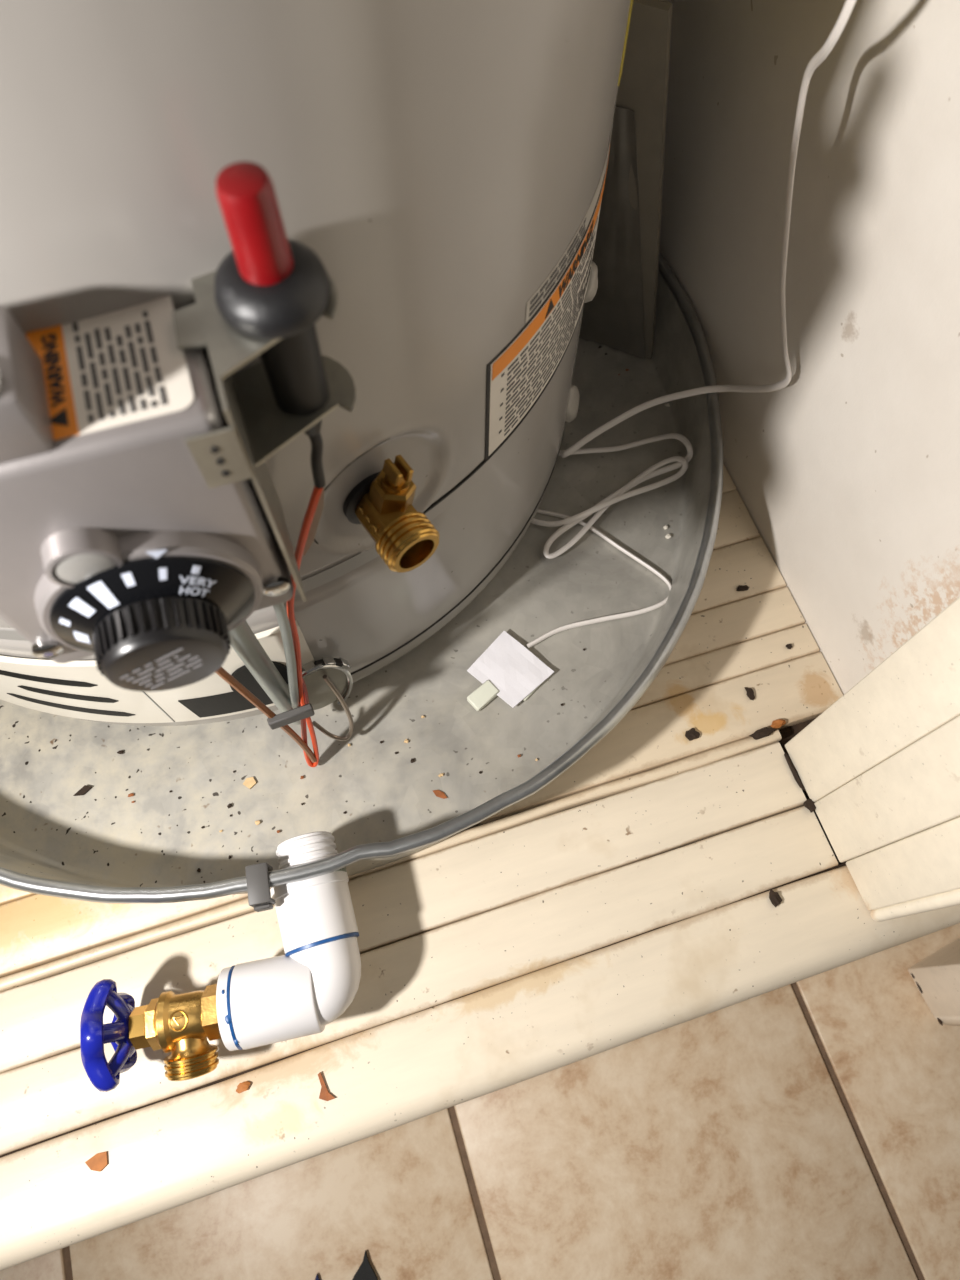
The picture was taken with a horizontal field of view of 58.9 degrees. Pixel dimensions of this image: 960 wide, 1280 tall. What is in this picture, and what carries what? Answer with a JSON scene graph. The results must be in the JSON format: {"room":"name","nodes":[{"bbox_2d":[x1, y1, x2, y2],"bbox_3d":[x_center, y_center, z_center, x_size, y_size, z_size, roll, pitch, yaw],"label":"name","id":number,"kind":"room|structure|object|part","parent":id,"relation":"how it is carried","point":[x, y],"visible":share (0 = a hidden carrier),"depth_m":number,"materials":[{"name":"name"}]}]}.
{"room":"water heater closet","nodes":[
{"label":"water heater closet","id":0,"kind":"room"},
{"bbox_2d":[0,464,959,1270],"bbox_3d":[-0.091,-0.030,0.618,1.240,0.035,0.666,-16,68,-7],"label":"floor","id":1,"kind":"structure","parent":0,"point":[624,899],"depth_m":0.51,"materials":[{"name":"paint"}]},
{"bbox_2d":[85,1151,107,1171],"bbox_3d":[-0.208,0.284,0.462,0.012,0.001,0.009,-16,68,-7],"label":"chip","id":2,"kind":"object","parent":1,"relation":"on","point":[98,1162],"visible":1,"depth_m":0.46,"materials":[{"name":"orange"}]},
{"bbox_2d":[236,1081,249,1092],"bbox_3d":[-0.133,0.250,0.476,0.009,0.002,0.005,-16,68,-7],"label":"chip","id":3,"kind":"object","parent":1,"relation":"on","point":[243,1086],"visible":1,"depth_m":0.47,"materials":[{"name":"orange"}]},
{"bbox_2d":[318,1072,334,1100],"bbox_3d":[-0.088,0.252,0.476,0.008,0.002,0.016,-33,71,-14],"label":"scrap","id":4,"kind":"object","parent":1,"relation":"on","point":[325,1095],"visible":1,"depth_m":0.47,"materials":[{"name":"brown plant"}]},
{"bbox_2d":[0,252,722,902],"bbox_3d":[-0.165,-0.153,0.614,0.665,0.067,0.656,-14,67,-6],"label":"pan","id":5,"kind":"object","parent":1,"relation":"on","point":[97,845],"visible":0.38,"depth_m":0.56,"materials":[{"name":"grey metal"}]},
{"bbox_2d":[73,785,91,795],"bbox_3d":[-0.252,0.096,0.539,0.004,0.001,0.012,40,72,15],"label":"flake","id":6,"kind":"object","parent":5,"relation":"in","point":[85,788],"visible":1,"depth_m":0.54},
{"bbox_2d":[243,777,255,788],"bbox_3d":[-0.146,0.091,0.542,0.007,0.001,0.007,30,70,12],"label":"chip","id":7,"kind":"object","parent":5,"relation":"in","point":[250,782],"visible":1,"depth_m":0.54,"materials":[{"name":"beige"}]},
{"bbox_2d":[245,862,275,911],"bbox_3d":[-0.118,0.134,0.460,0.012,0.016,0.023,-11,67,-5],"label":"clip","id":8,"kind":"object","parent":5,"relation":"attached to","point":[257,878],"visible":1,"depth_m":0.45,"materials":[{"name":"grey metal"}]},
{"bbox_2d":[216,831,360,1050],"bbox_3d":[-0.107,0.167,0.470,0.082,0.046,0.101,-16,68,-7],"label":"drain elbow","id":9,"kind":"object","parent":5,"relation":"attached to","point":[294,994],"visible":0.92,"depth_m":0.45,"materials":[{"name":"white plastic"}]},
{"bbox_2d":[80,979,220,1091],"bbox_3d":[-0.165,0.205,0.453,0.082,0.053,0.055,-7,67,-3],"label":"valve","id":10,"kind":"object","parent":9,"relation":"attached to","point":[181,1024],"visible":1,"depth_m":0.44,"materials":[{"name":"gold metal"}]},
{"bbox_2d":[164,1044,218,1080],"bbox_3d":[-0.153,0.224,0.451,0.028,0.028,0.016,-16,68,-7],"label":"outlet","id":11,"kind":"object","parent":10,"relation":"attached to","point":[185,1061],"depth_m":0.44,"materials":[{"name":"gold metal"}]},
{"bbox_2d":[230,955,324,1049],"bbox_3d":[-0.108,0.194,0.460,0.043,0.043,0.043,-10,67,-5],"label":"socket","id":12,"kind":"object","parent":9,"relation":"attached to","point":[281,998],"depth_m":0.44,"materials":[{"name":"white plastic"}]},
{"bbox_2d":[270,870,357,953],"bbox_3d":[-0.092,0.152,0.477,0.044,0.044,0.038,-16,68,-7],"label":"socket","id":13,"kind":"object","parent":9,"relation":"attached to","point":[316,915],"depth_m":0.46,"materials":[{"name":"white plastic"}]},
{"bbox_2d":[0,0,632,766],"bbox_3d":[-0.201,-0.429,0.089,0.540,1.247,0.543,24,69,10],"label":"water heater","id":14,"kind":"object","parent":5,"relation":"on","point":[293,294],"visible":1,"depth_m":0.26,"materials":[{"name":"grey metal"}]},
{"bbox_2d":[72,311,166,422],"bbox_3d":[-0.099,-0.076,0.232,0.021,0.001,0.036,-16,68,-7],"label":"print","id":15,"kind":"object","parent":14,"relation":"on","point":[119,358],"depth_m":0.23,"materials":[{"name":"grey paper"}]},
{"bbox_2d":[120,648,202,688],"bbox_3d":[-0.104,0.010,0.280,0.026,0.023,0.001,-16,68,-7],"label":"print","id":16,"kind":"object","parent":14,"relation":"attached to","point":[140,668],"depth_m":0.28},
{"bbox_3d":[-0.105,0.002,0.283,0.041,0.041,0.016,-16,68,-7],"label":"temperature knob","id":17,"kind":"part","parent":14,"relation":"part of","materials":[{"name":"black plastic"}]},
{"bbox_3d":[-0.035,-0.070,0.362,0.011,0.013,0.011,-33,71,-14],"label":"slotted stem","id":18,"kind":"part","parent":14,"relation":"part of","materials":[{"name":"gold metal"}]},
{"bbox_2d":[375,512,439,572],"bbox_3d":[-0.032,-0.043,0.377,0.027,0.027,0.013,-33,71,-14],"label":"outlet","id":19,"kind":"object","parent":14,"relation":"attached to","point":[404,541],"depth_m":0.37,"materials":[{"name":"gold metal"}]},
{"bbox_2d":[499,217,597,435],"bbox_3d":[0.035,-0.161,0.431,0.082,0.050,0.089,-16,68,-7],"label":"print","id":20,"kind":"object","parent":14,"relation":"on","point":[526,372],"depth_m":0.42,"materials":[{"name":"grey paper"}]},
{"bbox_2d":[529,218,585,316],"bbox_3d":[0.036,-0.169,0.383,0.002,0.009,0.059,25,69,10],"label":"print","id":21,"kind":"object","parent":14,"relation":"on","point":[549,282],"depth_m":0.38,"materials":[{"name":"grey paper"}]},
{"bbox_2d":[433,790,446,798],"bbox_3d":[-0.025,0.098,0.540,0.011,0.001,0.004,24,68,10],"label":"scrap","id":22,"kind":"object","parent":5,"relation":"in","point":[438,793],"visible":1,"depth_m":0.54,"materials":[{"name":"orange"}]},
{"bbox_2d":[579,0,671,359],"bbox_3d":[0.099,-0.283,0.561,0.075,0.265,0.032,22,68,9],"label":"board","id":23,"kind":"object","parent":5,"relation":"on","point":[621,315],"visible":0.73,"depth_m":0.55,"materials":[{"name":"grey plastic"}]},
{"bbox_2d":[467,0,856,710],"bbox_3d":[0.077,-0.131,0.425,0.127,0.397,0.268,30,70,12],"label":"cord","id":24,"kind":"object","parent":5,"relation":"on","point":[507,670],"visible":0.96,"depth_m":0.57,"materials":[{"name":"white plastic"}]},
{"bbox_2d":[685,728,699,740],"bbox_3d":[0.140,0.062,0.560,0.010,0.002,0.008,-16,68,-7],"label":"clump","id":25,"kind":"object","parent":1,"relation":"on","point":[691,734],"visible":1,"depth_m":0.56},
{"bbox_2d":[737,585,748,590],"bbox_3d":[0.186,-0.037,0.604,0.010,0.002,0.005,-16,68,-7],"label":"clump","id":26,"kind":"object","parent":1,"relation":"on","point":[740,587],"visible":1,"depth_m":0.60,"materials":[{"name":"black soil"}]},
{"bbox_2d":[744,687,754,699],"bbox_3d":[0.182,0.036,0.572,0.005,0.002,0.010,-16,68,-7],"label":"clump","id":27,"kind":"object","parent":1,"relation":"on","point":[750,693],"visible":1,"depth_m":0.57,"materials":[{"name":"black soil"}]},
{"bbox_2d":[749,727,774,739],"bbox_3d":[0.185,0.061,0.559,0.019,0.005,0.006,-16,68,-7],"label":"clump","id":28,"kind":"object","parent":1,"relation":"on","point":[766,731],"visible":1,"depth_m":0.56,"materials":[{"name":"brown soil"}]},
{"bbox_2d":[769,889,781,906],"bbox_3d":[0.179,0.157,0.518,0.008,0.003,0.010,-39,72,-16],"label":"clump","id":29,"kind":"object","parent":1,"relation":"on","point":[774,897],"visible":1,"depth_m":0.52,"materials":[{"name":"brown soil"}]},
{"bbox_2d":[771,719,785,728],"bbox_3d":[0.197,0.055,0.562,0.011,0.004,0.006,-16,68,-7],"label":"clump","id":30,"kind":"object","parent":1,"relation":"on","point":[777,723],"visible":1,"depth_m":0.56,"materials":[{"name":"orange"}]},
{"bbox_2d":[784,753,805,790],"bbox_3d":[0.203,0.085,0.549,0.004,0.004,0.028,-16,68,-7],"label":"clump","id":31,"kind":"object","parent":1,"relation":"on","point":[790,764],"visible":1,"depth_m":0.55,"materials":[{"name":"black soil"}]},
{"bbox_2d":[803,799,815,812],"bbox_3d":[0.211,0.105,0.540,0.009,0.006,0.009,-40,72,-16],"label":"clump","id":32,"kind":"object","parent":1,"relation":"on","point":[809,804],"visible":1,"depth_m":0.54,"materials":[{"name":"brown soil"}]},
{"bbox_2d":[0,923,959,1279],"bbox_3d":[0.185,0.868,0.506,3.200,0.050,1.950,-16,68,-7],"label":"floor","id":33,"kind":"structure","parent":0,"point":[808,1128],"depth_m":0.67,"materials":[{"name":"tile"}]},
{"bbox_2d":[352,1250,377,1279],"bbox_3d":[-0.091,0.514,0.627,0.040,0.004,0.106,0,67,0],"label":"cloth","id":34,"kind":"object","parent":33,"relation":"on","point":[365,1271],"visible":1,"depth_m":0.64,"materials":[{"name":"black fabric"}]},
{"bbox_2d":[908,938,959,1025],"bbox_3d":[0.483,0.149,0.495,0.236,0.543,0.088,-16,68,-7],"label":"trim","id":35,"kind":"structure","parent":33,"relation":"on","point":[936,977],"depth_m":0.70,"materials":[{"name":"paint"}]},
{"bbox_2d":[659,0,959,694],"bbox_3d":[0.205,-0.443,0.079,0.063,1.312,0.530,-16,68,-7],"label":"wall","id":36,"kind":"structure","parent":0,"point":[847,472],"depth_m":0.48,"materials":[{"name":"paint"}]},
{"bbox_2d":[785,597,959,801],"bbox_3d":[0.265,-0.118,0.122,0.119,0.949,0.041,-16,68,-7],"label":"trim","id":37,"kind":"structure","parent":36,"relation":"attached to","point":[914,691],"depth_m":0.43,"materials":[{"name":"paint"}]},
{"bbox_2d":[814,715,959,861],"bbox_3d":[0.277,-0.084,0.107,0.119,0.949,0.039,-16,68,-7],"label":"trim","id":38,"kind":"structure","parent":36,"relation":"attached to","point":[915,790],"depth_m":0.44,"materials":[{"name":"paint"}]},
{"bbox_2d":[846,817,959,910],"bbox_3d":[0.289,-0.053,0.094,0.116,0.949,0.031,-16,68,-7],"label":"trim","id":39,"kind":"structure","parent":36,"relation":"attached to","point":[926,863],"depth_m":0.46,"materials":[{"name":"paint"}]},
{"bbox_2d":[870,889,959,921],"bbox_3d":[0.295,-0.037,0.087,0.115,0.949,0.008,-16,68,-7],"label":"trim","id":40,"kind":"structure","parent":36,"relation":"attached to","point":[951,898],"depth_m":0.46,"materials":[{"name":"paint"}]}
]}

